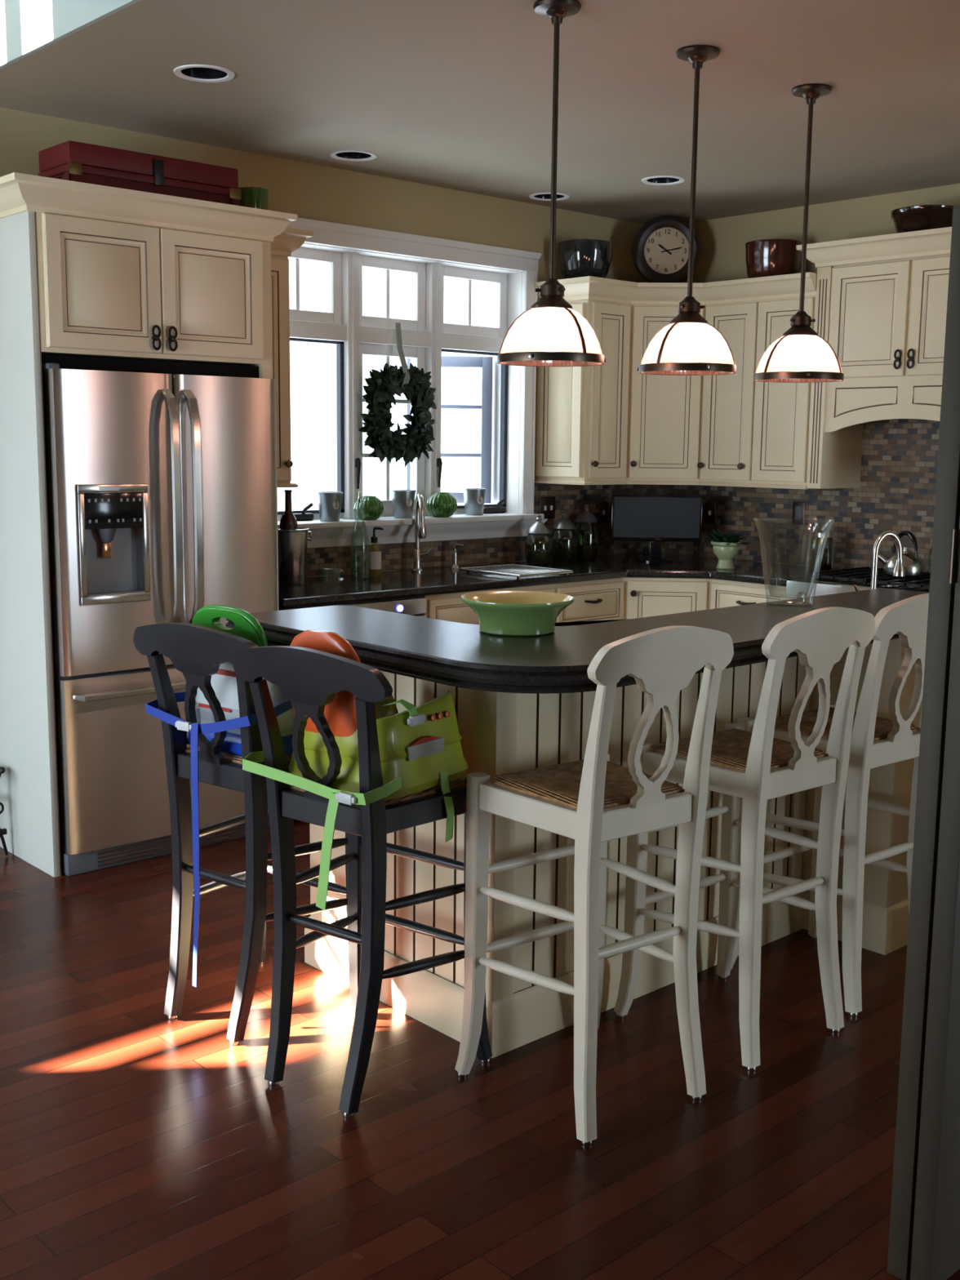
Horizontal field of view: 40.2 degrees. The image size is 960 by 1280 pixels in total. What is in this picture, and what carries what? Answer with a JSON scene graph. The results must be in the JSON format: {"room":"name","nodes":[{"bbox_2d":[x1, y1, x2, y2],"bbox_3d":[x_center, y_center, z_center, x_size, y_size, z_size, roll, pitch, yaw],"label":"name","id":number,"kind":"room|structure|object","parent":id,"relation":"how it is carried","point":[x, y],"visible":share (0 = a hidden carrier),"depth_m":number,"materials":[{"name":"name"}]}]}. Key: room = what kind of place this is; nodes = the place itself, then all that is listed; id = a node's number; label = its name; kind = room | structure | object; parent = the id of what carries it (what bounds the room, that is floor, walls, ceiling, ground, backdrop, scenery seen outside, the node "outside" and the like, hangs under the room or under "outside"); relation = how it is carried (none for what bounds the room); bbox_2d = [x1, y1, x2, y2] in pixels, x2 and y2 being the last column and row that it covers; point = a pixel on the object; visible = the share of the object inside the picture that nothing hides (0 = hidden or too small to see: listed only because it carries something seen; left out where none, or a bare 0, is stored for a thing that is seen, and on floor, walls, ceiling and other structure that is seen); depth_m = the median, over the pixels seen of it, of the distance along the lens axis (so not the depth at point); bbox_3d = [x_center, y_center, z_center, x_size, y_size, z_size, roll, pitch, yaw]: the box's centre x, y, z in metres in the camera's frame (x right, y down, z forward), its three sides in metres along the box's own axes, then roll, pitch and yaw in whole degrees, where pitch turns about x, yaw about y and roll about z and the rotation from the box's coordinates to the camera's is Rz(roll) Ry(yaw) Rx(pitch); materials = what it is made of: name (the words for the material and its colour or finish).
{"room":"kitchen","nodes":[
{"label":"kitchen","id":0,"kind":"room"},
{"bbox_2d":[0,0,140,69],"bbox_3d":[1.105,-2.229,1.251,0.015,1.700,9.260,-7,12,-42],"label":"wall","id":1,"kind":"structure","parent":0,"point":[27,27],"depth_m":3.99,"materials":[{"name":"grey paint"}]},
{"bbox_2d":[0,106,649,577],"bbox_3d":[-0.462,-0.848,6.236,4.100,2.850,0.200,-7,12,-42],"label":"wall","id":2,"kind":"structure","parent":0,"point":[310,191],"depth_m":5.87,"materials":[{"name":"beige paint"}]},
{"bbox_2d":[0,172,313,257],"bbox_3d":[-1.199,-1.526,4.838,1.344,0.100,0.677,-7,12,-42],"label":"crown molding","id":3,"kind":"structure","parent":2,"relation":"attached to","point":[20,193],"depth_m":4.48,"materials":[{"name":"beige paint"}]},
{"bbox_2d":[271,254,298,487],"bbox_3d":[-0.960,-1.096,5.331,0.310,0.941,0.372,-7,12,-42],"label":"upper cabinet","id":4,"kind":"object","parent":2,"relation":"attached to","point":[279,264],"visible":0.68,"depth_m":5.27,"materials":[{"name":"beige paint"}]},
{"bbox_2d":[277,217,547,548],"bbox_3d":[-0.524,-1.194,6.347,1.790,1.418,0.696,-7,12,-42],"label":"window","id":5,"kind":"structure","parent":2,"relation":"in","point":[345,250],"depth_m":6.30,"materials":[{"name":"white paint"}]},
{"bbox_2d":[315,491,342,521],"bbox_3d":[-0.677,-0.601,5.916,0.120,0.131,0.120,-7,12,-42],"label":"metal bucket","id":6,"kind":"object","parent":5,"relation":"on","point":[329,502],"visible":1,"depth_m":5.88,"materials":[{"name":"silver metal"}]},
{"bbox_2d":[353,495,383,519],"bbox_3d":[-0.513,-0.609,6.056,0.140,0.109,0.140,-7,12,-42],"label":"ribbed vase","id":7,"kind":"object","parent":5,"relation":"on","point":[371,508],"visible":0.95,"depth_m":6.01,"materials":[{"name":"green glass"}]},
{"bbox_2d":[358,322,436,467],"bbox_3d":[-0.366,-1.145,6.147,0.454,0.672,0.128,-7,12,-42],"label":"wreath","id":8,"kind":"object","parent":5,"relation":"hanging from","point":[413,383],"visible":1,"depth_m":6.14,"materials":[{"name":"green plant"}]},
{"bbox_2d":[391,489,416,518],"bbox_3d":[-0.365,-0.646,6.238,0.120,0.131,0.120,-7,12,-42],"label":"metal bucket","id":9,"kind":"object","parent":5,"relation":"on","point":[402,500],"visible":1,"depth_m":6.20,"materials":[{"name":"silver metal"}]},
{"bbox_2d":[426,492,457,517],"bbox_3d":[-0.185,-0.655,6.352,0.152,0.118,0.152,-7,12,-42],"label":"ribbed vase","id":10,"kind":"object","parent":5,"relation":"on","point":[439,504],"visible":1,"depth_m":6.30,"materials":[{"name":"green glass"}]},
{"bbox_2d":[462,488,486,515],"bbox_3d":[-0.028,-0.692,6.564,0.120,0.131,0.120,-7,12,-42],"label":"metal bucket","id":11,"kind":"object","parent":5,"relation":"on","point":[473,498],"visible":1,"depth_m":6.52,"materials":[{"name":"silver metal"}]},
{"bbox_2d":[305,479,652,577],"bbox_3d":[-0.106,-0.580,6.463,2.920,0.431,0.012,-7,12,-42],"label":"backsplash","id":12,"kind":"structure","parent":2,"relation":"attached to","point":[572,499],"depth_m":6.75,"materials":[{"name":"tile"}]},
{"bbox_2d":[538,496,555,519],"bbox_3d":[0.355,-0.689,6.852,0.116,0.116,0.016,-7,12,-42],"label":"outlet plate","id":13,"kind":"object","parent":2,"relation":"attached to","point":[547,504],"visible":0.9,"depth_m":6.85,"materials":[{"name":"brown metal"}]},
{"bbox_2d":[534,299,631,484],"bbox_3d":[0.534,-1.286,6.680,0.334,0.975,0.392,-7,12,-42],"label":"upper cabinet","id":14,"kind":"object","parent":2,"relation":"attached to","point":[582,411],"visible":0.95,"depth_m":6.58,"materials":[{"name":"beige paint"}]},
{"bbox_2d":[557,239,613,279],"bbox_3d":[0.529,-1.887,6.628,0.276,0.227,0.276,-7,12,-42],"label":"glass bowl","id":15,"kind":"object","parent":14,"relation":"on","point":[577,258],"visible":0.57,"depth_m":6.52,"materials":[{"name":"black"}]},
{"bbox_2d":[597,501,607,523],"bbox_3d":[0.672,-0.695,7.144,0.072,0.116,0.016,-7,12,-42],"label":"outlet plate","id":16,"kind":"object","parent":2,"relation":"attached to","point":[602,506],"visible":1,"depth_m":7.14,"materials":[{"name":"brown metal"}]},
{"bbox_2d":[625,304,706,484],"bbox_3d":[0.953,-1.315,6.903,0.628,0.975,0.629,-7,12,-42],"label":"upper cabinet","id":17,"kind":"object","parent":2,"relation":"attached to","point":[665,412],"visible":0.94,"depth_m":6.68,"materials":[{"name":"beige paint"}]},
{"bbox_2d":[631,215,701,282],"bbox_3d":[0.973,-2.005,6.855,0.356,0.403,0.086,1,9,3],"label":"round clock","id":18,"kind":"object","parent":17,"relation":"on","point":[660,247],"visible":0.95,"depth_m":6.83,"materials":[{"name":"brown"}]},
{"bbox_2d":[533,271,817,305],"bbox_3d":[0.929,-1.712,6.434,1.401,0.100,0.426,3,9,13],"label":"crown molding","id":19,"kind":"structure","parent":17,"relation":"attached to","point":[786,286],"depth_m":6.45,"materials":[{"name":"beige paint"}]},
{"bbox_2d":[0,819,959,1279],"bbox_3d":[0.635,1.384,1.399,9.350,0.100,9.260,-7,12,-42],"label":"floor","id":20,"kind":"structure","parent":0,"point":[136,1143],"depth_m":2.94,"materials":[{"name":"brown wood"}]},
{"bbox_2d":[0,766,8,855],"bbox_3d":[-1.808,0.629,4.740,0.191,0.334,0.185,-7,12,-42],"label":"plant stand","id":21,"kind":"object","parent":20,"relation":"on","point":[2,831],"visible":1,"depth_m":4.79,"materials":[{"name":"black"}]},
{"bbox_2d":[0,210,272,877],"bbox_3d":[-1.323,-0.368,4.933,0.930,2.270,0.645,-7,12,-42],"label":"refrigerator surround","id":22,"kind":"object","parent":20,"relation":"on","point":[70,286],"visible":0.99,"depth_m":4.54,"materials":[{"name":"beige paint"}]},
{"bbox_2d":[38,140,240,205],"bbox_3d":[-1.252,-1.634,4.840,0.707,0.262,0.256,-7,12,-42],"label":"suitcase","id":23,"kind":"object","parent":22,"relation":"on","point":[73,161],"visible":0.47,"depth_m":4.70,"materials":[{"name":"red paint"}]},
{"bbox_2d":[238,186,268,209],"bbox_3d":[-0.913,-1.685,5.274,0.128,0.240,0.128,-7,12,-42],"label":"glass cylinder","id":24,"kind":"object","parent":22,"relation":"on","point":[251,197],"visible":0.16,"depth_m":5.21,"materials":[{"name":"green glass"}]},
{"bbox_2d":[41,355,278,875],"bbox_3d":[-1.279,-0.127,4.938,0.879,1.792,0.722,-7,12,-42],"label":"refrigerator","id":25,"kind":"object","parent":20,"relation":"on","point":[161,477],"visible":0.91,"depth_m":4.62,"materials":[{"name":"grey metal"}]},
{"bbox_2d":[133,622,347,1045],"bbox_3d":[-0.600,0.465,3.484,0.464,1.069,0.456,7,11,36],"label":"bar stool","id":26,"kind":"object","parent":20,"relation":"on","point":[197,651],"visible":0.69,"depth_m":3.33,"materials":[{"name":"black paint"}]},
{"bbox_2d":[145,604,294,986],"bbox_3d":[-0.586,0.385,3.487,0.399,0.982,0.460,7,11,36],"label":"seat","id":27,"kind":"object","parent":26,"relation":"on","point":[224,683],"visible":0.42,"depth_m":3.34,"materials":[{"name":"blue fabric"}]},
{"bbox_2d":[278,595,426,617],"bbox_3d":[-0.672,0.237,5.585,0.700,0.852,0.663,-7,12,-42],"label":"dishwasher","id":28,"kind":"object","parent":20,"relation":"on","point":[412,606],"visible":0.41,"depth_m":5.45,"materials":[{"name":"grey metal"}]},
{"bbox_2d":[232,645,492,1118],"bbox_3d":[-0.276,0.521,3.134,0.464,1.069,0.456,7,11,36],"label":"bar stool","id":29,"kind":"object","parent":20,"relation":"on","point":[311,679],"visible":0.87,"depth_m":3.00,"materials":[{"name":"black paint"}]},
{"bbox_2d":[242,629,468,910],"bbox_3d":[-0.275,0.269,3.102,0.422,0.605,0.449,7,11,36],"label":"seat","id":30,"kind":"object","parent":29,"relation":"on","point":[420,748],"visible":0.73,"depth_m":2.99,"materials":[{"name":"green plastic"}]},
{"bbox_2d":[409,735,440,746],"bbox_3d":[-0.126,0.229,3.030,0.006,0.012,0.110,7,11,36],"label":"print","id":31,"kind":"object","parent":30,"relation":"on","point":[415,740],"depth_m":3.03,"materials":[{"name":"red"}]},
{"bbox_2d":[422,584,554,624],"bbox_3d":[-0.135,0.174,6.105,0.780,0.875,0.652,-7,12,-42],"label":"base cabinet","id":32,"kind":"object","parent":20,"relation":"on","point":[447,606],"visible":0.04,"depth_m":5.69,"materials":[{"name":"beige paint"}]},
{"bbox_2d":[278,552,839,608],"bbox_3d":[0.349,-0.267,5.992,2.906,0.038,1.359,-7,12,-42],"label":"countertop","id":33,"kind":"structure","parent":32,"relation":"on","point":[350,588],"depth_m":6.09,"materials":[{"name":"black stone"}]},
{"bbox_2d":[277,527,312,585],"bbox_3d":[-0.800,-0.356,5.581,0.150,0.236,0.156,1,9,5],"label":"bucket","id":34,"kind":"object","parent":33,"relation":"on","point":[291,544],"visible":0.88,"depth_m":5.53,"materials":[{"name":"grey metal"}]},
{"bbox_2d":[279,489,297,529],"bbox_3d":[-0.811,-0.443,5.561,0.078,0.387,0.078,-7,12,-42],"label":"wine bottle","id":35,"kind":"object","parent":34,"relation":"in","point":[288,521],"visible":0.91,"depth_m":5.53,"materials":[{"name":"brown glass"}]},
{"bbox_2d":[350,491,369,577],"bbox_3d":[-0.533,-0.467,5.828,0.086,0.386,0.086,-7,12,-42],"label":"oil bottle","id":36,"kind":"object","parent":33,"relation":"on","point":[359,499],"visible":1,"depth_m":5.80,"materials":[{"name":"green glass"}]},
{"bbox_2d":[367,527,383,577],"bbox_3d":[-0.475,-0.398,5.919,0.068,0.224,0.064,-7,12,-42],"label":"soap dispenser","id":37,"kind":"object","parent":33,"relation":"on","point":[374,548],"visible":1,"depth_m":5.90,"materials":[{"name":"yellow plastic"}]},
{"bbox_2d":[367,542,381,577],"bbox_3d":[-0.477,-0.363,5.923,0.064,0.155,0.064,-7,12,-42],"label":"bottle","id":38,"kind":"object","parent":37,"relation":"attached to","point":[374,548],"depth_m":5.90,"materials":[{"name":"yellow plastic"}]},
{"bbox_2d":[410,493,434,572],"bbox_3d":[-0.284,-0.497,6.109,0.105,0.368,0.166,3,9,13],"label":"kitchen faucet","id":39,"kind":"object","parent":33,"relation":"on","point":[420,524],"visible":1,"depth_m":6.14,"materials":[{"name":"grey metal"}]},
{"bbox_2d":[449,543,464,568],"bbox_3d":[-0.114,-0.406,6.346,0.048,0.122,0.071,-7,12,-42],"label":"soap pump","id":40,"kind":"object","parent":33,"relation":"on","point":[455,566],"visible":0.99,"depth_m":6.34,"materials":[{"name":"grey metal"}]},
{"bbox_2d":[459,564,573,577],"bbox_3d":[0.169,-0.323,6.164,0.349,0.018,0.408,-7,12,-42],"label":"drying rack","id":41,"kind":"object","parent":33,"relation":"on","point":[514,569],"visible":1,"depth_m":6.15,"materials":[{"name":"grey metal"}]},
{"bbox_2d":[524,514,551,563],"bbox_3d":[0.293,-0.504,6.578,0.136,0.255,0.136,-7,12,-42],"label":"apothecary jar","id":42,"kind":"object","parent":33,"relation":"on","point":[538,555],"visible":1,"depth_m":6.54,"materials":[{"name":"clear glass"}]},
{"bbox_2d":[551,510,577,559],"bbox_3d":[0.435,-0.542,6.806,0.136,0.265,0.136,-7,12,-42],"label":"apothecary jar","id":43,"kind":"object","parent":33,"relation":"on","point":[563,548],"visible":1,"depth_m":6.77,"materials":[{"name":"clear glass"}]},
{"bbox_2d":[573,503,599,557],"bbox_3d":[0.563,-0.577,6.959,0.136,0.291,0.136,-7,12,-42],"label":"apothecary jar","id":44,"kind":"object","parent":33,"relation":"on","point":[585,517],"visible":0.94,"depth_m":6.92,"materials":[{"name":"clear glass"}]},
{"bbox_2d":[610,493,702,562],"bbox_3d":[0.919,-0.584,6.851,0.470,0.345,0.140,1,9,3],"label":"television","id":45,"kind":"object","parent":33,"relation":"on","point":[655,519],"visible":1,"depth_m":6.82,"materials":[{"name":"black plastic"}]},
{"bbox_2d":[704,528,751,569],"bbox_3d":[1.217,-0.451,6.495,0.215,0.194,0.248,-1,9,-10],"label":"planter","id":46,"kind":"object","parent":33,"relation":"on","point":[726,548],"visible":1,"depth_m":6.45,"materials":[{"name":"green ceramic"}]},
{"bbox_2d":[809,524,834,569],"bbox_3d":[1.669,-0.448,6.405,0.114,0.226,0.114,-7,12,-42],"label":"glass canister","id":47,"kind":"object","parent":33,"relation":"on","point":[817,552],"visible":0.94,"depth_m":6.37,"materials":[{"name":"clear glass"}]},
{"bbox_2d":[553,577,623,622],"bbox_3d":[0.334,0.116,6.525,0.485,0.875,0.658,-7,12,-42],"label":"base cabinet","id":48,"kind":"object","parent":20,"relation":"on","point":[600,599],"visible":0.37,"depth_m":6.27,"materials":[{"name":"beige paint"}]},
{"bbox_2d":[454,625,733,1146],"bbox_3d":[0.267,0.506,3.047,0.450,1.138,0.484,-6,11,-36],"label":"bar stool","id":49,"kind":"object","parent":20,"relation":"on","point":[593,801],"visible":1,"depth_m":2.93,"materials":[{"name":"white paint"}]},
{"bbox_2d":[304,638,922,1058],"bbox_3d":[0.867,0.401,4.303,2.728,0.985,1.099,-7,12,-42],"label":"island base","id":50,"kind":"object","parent":20,"relation":"on","point":[501,733],"visible":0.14,"depth_m":3.50,"materials":[{"name":"beige paint"}]},
{"bbox_2d":[225,588,927,693],"bbox_3d":[0.481,-0.065,3.859,2.125,0.061,1.204,-7,12,-42],"label":"countertop","id":51,"kind":"structure","parent":50,"relation":"on","point":[454,654],"depth_m":3.24,"materials":[{"name":"black stone"}]},
{"bbox_2d":[460,590,574,636],"bbox_3d":[0.095,-0.066,3.337,0.289,0.088,0.289,-7,12,-42],"label":"serving bowl","id":52,"kind":"object","parent":51,"relation":"on","point":[508,612],"visible":1,"depth_m":3.26,"materials":[{"name":"green ceramic"}]},
{"bbox_2d":[752,518,834,606],"bbox_3d":[0.936,-0.234,3.946,0.238,0.258,0.238,-7,12,-42],"label":"glass vase","id":53,"kind":"object","parent":51,"relation":"on","point":[753,518],"visible":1,"depth_m":3.95,"materials":[{"name":"clear glass"}]},
{"bbox_3d":[0.843,-0.028,4.441,2.560,0.038,0.510,-7,12,-42],"label":"countertop","id":54,"kind":"structure","parent":50,"relation":"on","visible":0},
{"bbox_2d":[853,530,905,591],"bbox_3d":[1.547,-0.279,5.069,0.210,0.286,0.056,-2,9,-14],"label":"faucet","id":55,"kind":"object","parent":54,"relation":"on","point":[899,571],"visible":0.68,"depth_m":5.06,"materials":[{"name":"grey metal"}]},
{"bbox_2d":[622,577,711,619],"bbox_3d":[1.030,0.083,6.790,0.922,0.875,0.608,-7,12,-42],"label":"base cabinet","id":56,"kind":"object","parent":20,"relation":"on","point":[642,597],"visible":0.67,"depth_m":6.42,"materials":[{"name":"beige paint"}]},
{"bbox_2d":[613,606,875,1071],"bbox_3d":[0.689,0.458,3.397,0.450,1.138,0.484,-6,11,-39],"label":"bar stool","id":57,"kind":"object","parent":20,"relation":"on","point":[757,767],"visible":0.94,"depth_m":3.27,"materials":[{"name":"white paint"}]},
{"bbox_2d":[711,578,786,608],"bbox_3d":[1.482,0.134,6.484,0.658,0.875,0.460,-7,12,-42],"label":"base cabinet","id":58,"kind":"object","parent":20,"relation":"on","point":[724,593],"visible":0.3,"depth_m":6.26,"materials":[{"name":"beige paint"}]},
{"bbox_2d":[730,593,928,1017],"bbox_3d":[1.031,0.414,3.712,0.450,1.138,0.484,-6,11,-39],"label":"bar stool","id":59,"kind":"object","parent":20,"relation":"on","point":[876,741],"visible":0.62,"depth_m":3.52,"materials":[{"name":"white paint"}]},
{"bbox_2d":[785,566,930,599],"bbox_3d":[1.877,0.166,6.011,0.704,0.922,0.760,-7,12,-42],"label":"range","id":60,"kind":"object","parent":20,"relation":"on","point":[841,580],"visible":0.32,"depth_m":5.91,"materials":[{"name":"silver metal"}]},
{"bbox_2d":[794,577,929,592],"bbox_3d":[1.916,-0.260,5.978,0.600,0.016,0.740,-7,12,-42],"label":"cooktop","id":61,"kind":"object","parent":60,"relation":"in","point":[916,586],"depth_m":5.82,"materials":[{"name":"black"}]},
{"bbox_2d":[878,530,925,577],"bbox_3d":[1.905,-0.390,5.912,0.206,0.206,0.184,-2,9,-16],"label":"kettle","id":62,"kind":"object","parent":60,"relation":"on","point":[913,564],"visible":0.81,"depth_m":5.87,"materials":[{"name":"grey metal"}]},
{"bbox_2d":[887,204,959,1279],"bbox_3d":[0.883,0.223,2.337,0.268,1.898,0.086,-7,12,-42],"label":"door","id":63,"kind":"structure","parent":20,"relation":"on","point":[924,1234],"depth_m":2.29,"materials":[{"name":"grey wood"}]},
{"bbox_2d":[0,0,959,224],"bbox_3d":[2.611,-1.653,2.735,4.085,0.150,9.260,-7,12,-42],"label":"ceiling","id":64,"kind":"structure","parent":0,"point":[457,95],"depth_m":4.45,"materials":[{"name":"beige paint"}]},
{"bbox_2d":[173,64,234,82],"bbox_3d":[-0.898,-1.912,4.267,0.196,0.140,0.196,-7,12,-42],"label":"recessed light","id":65,"kind":"object","parent":64,"relation":"in","point":[196,73],"visible":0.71,"depth_m":4.33,"materials":[{"name":"white paint"}]},
{"bbox_2d":[329,150,377,160],"bbox_3d":[-0.528,-2.089,5.471,0.196,0.140,0.196,-7,12,-42],"label":"recessed light","id":66,"kind":"object","parent":64,"relation":"in","point":[345,155],"visible":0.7,"depth_m":5.54,"materials":[{"name":"white paint"}]},
{"bbox_2d":[528,192,569,200],"bbox_3d":[0.335,-2.210,6.336,0.196,0.140,0.196,-7,12,-42],"label":"recessed light","id":67,"kind":"object","parent":64,"relation":"in","point":[539,196],"visible":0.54,"depth_m":6.39,"materials":[{"name":"white paint"}]},
{"bbox_2d":[497,0,605,366],"bbox_3d":[0.203,-1.256,3.646,0.303,0.958,0.310,-7,12,-42],"label":"pendant lamp","id":68,"kind":"object","parent":64,"relation":"hanging from","point":[552,291],"visible":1,"depth_m":3.64,"materials":[{"name":"brown metal"}]},
{"bbox_2d":[641,175,684,185],"bbox_3d":[0.828,-2.141,5.918,0.196,0.140,0.196,-7,12,-42],"label":"recessed light","id":69,"kind":"object","parent":64,"relation":"in","point":[659,180],"visible":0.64,"depth_m":5.98,"materials":[{"name":"white paint"}]},
{"bbox_2d":[636,44,736,375],"bbox_3d":[0.652,-1.312,4.051,0.310,0.958,0.303,2,9,9],"label":"pendant lamp","id":70,"kind":"object","parent":64,"relation":"hanging from","point":[689,309],"visible":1,"depth_m":4.04,"materials":[{"name":"beige"}]},
{"bbox_2d":[753,83,844,382],"bbox_3d":[1.100,-1.368,4.456,0.310,0.958,0.303,5,9,25],"label":"pendant lamp","id":71,"kind":"object","parent":64,"relation":"hanging from","point":[800,322],"visible":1,"depth_m":4.45,"materials":[{"name":"beige"}]},
{"bbox_2d":[661,183,959,568],"bbox_3d":[4.031,-0.497,4.233,0.200,2.850,9.260,-7,12,-42],"label":"wall","id":72,"kind":"structure","parent":0,"point":[722,240],"depth_m":6.55,"materials":[{"name":"beige paint"}]},
{"bbox_2d":[704,502,715,524],"bbox_3d":[1.244,-0.688,7.111,0.016,0.116,0.072,-7,12,-42],"label":"outlet plate","id":73,"kind":"object","parent":72,"relation":"attached to","point":[710,507],"visible":1,"depth_m":7.11,"materials":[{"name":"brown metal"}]},
{"bbox_2d":[697,295,816,488],"bbox_3d":[1.457,-1.253,6.526,0.382,0.975,0.648,-7,12,-42],"label":"upper cabinet","id":74,"kind":"object","parent":72,"relation":"attached to","point":[755,433],"visible":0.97,"depth_m":6.43,"materials":[{"name":"beige paint"}]},
{"bbox_2d":[744,239,802,278],"bbox_3d":[1.449,-1.850,6.491,0.284,0.216,0.284,-7,12,-42],"label":"glazed pot","id":75,"kind":"object","parent":74,"relation":"on","point":[764,257],"visible":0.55,"depth_m":6.38,"materials":[{"name":"brown ceramic"}]},
{"bbox_2d":[651,418,939,573],"bbox_3d":[1.968,-0.780,6.318,0.012,0.916,2.948,-7,12,-42],"label":"backsplash","id":76,"kind":"structure","parent":72,"relation":"attached to","point":[895,493],"depth_m":6.49,"materials":[{"name":"tile"}]},
{"bbox_2d":[791,501,804,524],"bbox_3d":[1.625,-0.647,6.700,0.009,0.116,0.072,-7,12,-42],"label":"outlet plate","id":77,"kind":"object","parent":72,"relation":"attached to","point":[798,508],"visible":1,"depth_m":6.70,"materials":[{"name":"brown metal"}]},
{"bbox_2d":[795,506,801,519],"bbox_3d":[1.623,-0.647,6.698,0.004,0.068,0.034,-7,12,-42],"label":"socket","id":78,"kind":"object","parent":77,"relation":"attached to","point":[797,508],"depth_m":6.69,"materials":[{"name":"grey plastic"}]},
{"bbox_2d":[795,226,951,488],"bbox_3d":[1.992,-1.234,5.918,0.427,1.120,1.104,-7,12,-42],"label":"upper cabinet","id":79,"kind":"object","parent":72,"relation":"attached to","point":[881,300],"visible":0.96,"depth_m":5.93,"materials":[{"name":"beige paint"}]},
{"bbox_2d":[890,204,954,233],"bbox_3d":[1.996,-1.850,5.886,0.304,0.147,0.304,-7,12,-42],"label":"bowl","id":80,"kind":"object","parent":79,"relation":"on","point":[920,217],"visible":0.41,"depth_m":5.77,"materials":[{"name":"brown ceramic"}]},
{"label":"outside","id":81,"kind":"structure","parent":0,"visible":0},
{"bbox_2d":[277,258,493,519],"bbox_3d":[0.796,-3.840,12.593,13.300,7.100,0.200,-7,12,-42],"label":"window panes","id":82,"kind":"structure","parent":81,"point":[311,364],"depth_m":11.16,"materials":[{"name":"grey"}]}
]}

